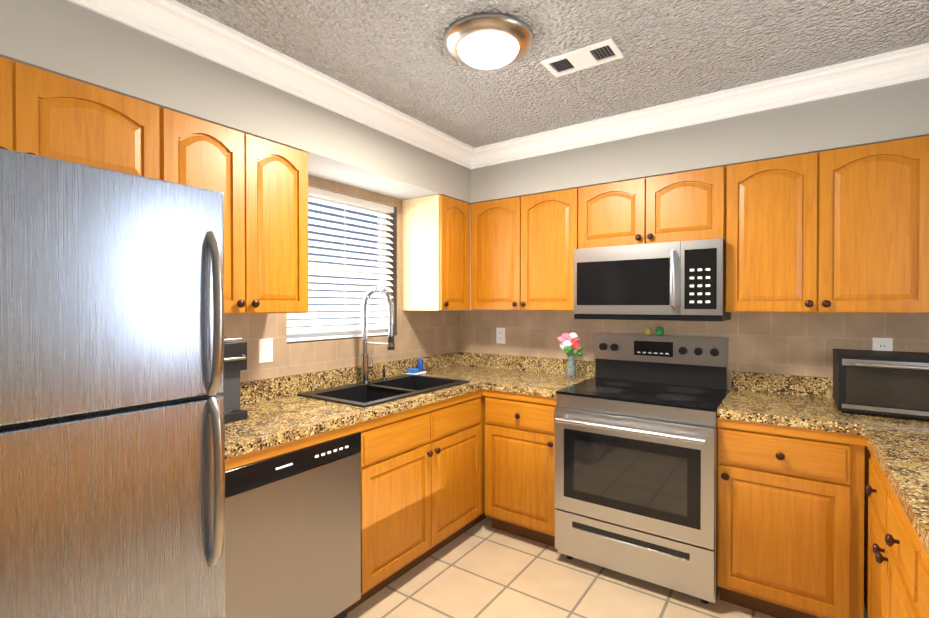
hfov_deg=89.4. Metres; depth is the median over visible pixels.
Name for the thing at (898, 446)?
countertop
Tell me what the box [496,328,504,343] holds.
electrical outlet
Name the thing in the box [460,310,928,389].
wall tile
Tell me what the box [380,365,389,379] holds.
soap dispenser
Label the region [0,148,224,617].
fridge
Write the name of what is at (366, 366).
faucet
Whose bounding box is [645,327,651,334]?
spice jar
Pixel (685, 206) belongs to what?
upper cabinet
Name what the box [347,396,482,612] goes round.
base cabinet
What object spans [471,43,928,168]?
crown molding
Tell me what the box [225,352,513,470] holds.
countertop
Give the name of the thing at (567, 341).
flower vase
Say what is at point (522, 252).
upper cabinet
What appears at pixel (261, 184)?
upper cabinet
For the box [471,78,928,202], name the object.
soffit
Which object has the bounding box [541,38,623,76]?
ceiling vent
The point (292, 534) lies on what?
dishwasher
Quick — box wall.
[287,185,396,343]
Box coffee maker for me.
[215,337,247,422]
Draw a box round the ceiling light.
[443,12,533,68]
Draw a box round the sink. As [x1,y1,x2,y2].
[297,374,469,407]
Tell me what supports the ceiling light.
attached to the ceiling
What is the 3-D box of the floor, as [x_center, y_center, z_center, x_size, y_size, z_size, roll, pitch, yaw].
[-0.188,1.423,0.875,3.300,0.100,5.100,0,1,35]
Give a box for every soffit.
[0,0,472,203]
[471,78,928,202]
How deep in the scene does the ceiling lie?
1.88 m
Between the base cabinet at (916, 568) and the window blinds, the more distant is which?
the window blinds
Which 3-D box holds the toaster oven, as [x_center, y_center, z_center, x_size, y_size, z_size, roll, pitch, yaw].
[1.901,0.323,2.011,0.494,0.250,0.388,0,1,35]
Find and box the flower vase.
[557,332,582,378]
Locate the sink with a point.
(377, 391)
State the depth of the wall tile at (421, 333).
2.77 m
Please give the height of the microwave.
0.405 m
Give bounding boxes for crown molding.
[68,0,473,169]
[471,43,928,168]
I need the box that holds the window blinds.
[287,186,393,341]
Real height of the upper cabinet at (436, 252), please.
0.733 m
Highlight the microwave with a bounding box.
[574,238,730,320]
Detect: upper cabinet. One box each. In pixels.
[0,57,159,179]
[159,107,307,313]
[402,194,471,310]
[471,188,578,310]
[579,166,725,248]
[725,136,928,313]
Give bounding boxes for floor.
[345,516,866,617]
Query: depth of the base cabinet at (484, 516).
2.89 m
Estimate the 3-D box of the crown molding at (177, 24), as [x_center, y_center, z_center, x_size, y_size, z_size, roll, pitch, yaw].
[-1.203,-0.992,1.360,0.088,0.108,4.465,0,1,35]
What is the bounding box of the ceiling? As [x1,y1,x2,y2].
[175,0,928,147]
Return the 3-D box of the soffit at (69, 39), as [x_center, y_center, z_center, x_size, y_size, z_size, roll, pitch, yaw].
[-1.280,-0.881,1.619,0.335,0.335,4.800,0,1,35]
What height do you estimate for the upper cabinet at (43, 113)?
0.318 m
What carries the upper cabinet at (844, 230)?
attached to the wall
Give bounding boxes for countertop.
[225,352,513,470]
[485,356,594,404]
[717,371,848,443]
[849,412,928,564]
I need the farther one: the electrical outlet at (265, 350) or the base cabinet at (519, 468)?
the base cabinet at (519, 468)
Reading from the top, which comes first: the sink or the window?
the window
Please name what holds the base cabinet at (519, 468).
on the floor
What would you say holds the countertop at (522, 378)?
on the base cabinet at (519, 468)
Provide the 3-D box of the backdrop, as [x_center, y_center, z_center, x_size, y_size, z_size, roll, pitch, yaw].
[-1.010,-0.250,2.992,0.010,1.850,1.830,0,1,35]
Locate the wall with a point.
(395, 224)
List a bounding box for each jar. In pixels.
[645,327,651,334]
[656,326,663,334]
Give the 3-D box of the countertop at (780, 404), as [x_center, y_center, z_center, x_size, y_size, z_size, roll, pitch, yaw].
[1.505,0.438,2.222,0.479,0.182,0.615,0,1,35]
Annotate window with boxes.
[287,195,385,338]
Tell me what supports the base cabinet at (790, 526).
on the floor
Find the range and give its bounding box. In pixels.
[554,333,729,603]
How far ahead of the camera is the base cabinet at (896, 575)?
1.49 m
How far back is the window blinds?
2.79 m
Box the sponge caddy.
[406,357,425,374]
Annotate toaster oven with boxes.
[832,349,928,418]
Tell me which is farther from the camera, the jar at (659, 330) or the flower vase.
the flower vase
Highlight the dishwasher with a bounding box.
[225,432,360,617]
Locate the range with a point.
(636, 461)
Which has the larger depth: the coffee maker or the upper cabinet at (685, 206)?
the upper cabinet at (685, 206)
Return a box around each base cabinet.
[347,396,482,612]
[483,396,486,518]
[485,396,557,546]
[717,427,864,617]
[864,446,907,617]
[904,526,928,617]
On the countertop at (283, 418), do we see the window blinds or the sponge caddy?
the sponge caddy
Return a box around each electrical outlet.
[259,338,272,362]
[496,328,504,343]
[872,338,892,350]
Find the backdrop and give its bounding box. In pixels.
[287,201,376,327]
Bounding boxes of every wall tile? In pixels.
[224,175,459,381]
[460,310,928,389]
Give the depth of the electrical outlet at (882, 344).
2.24 m
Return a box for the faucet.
[360,286,394,383]

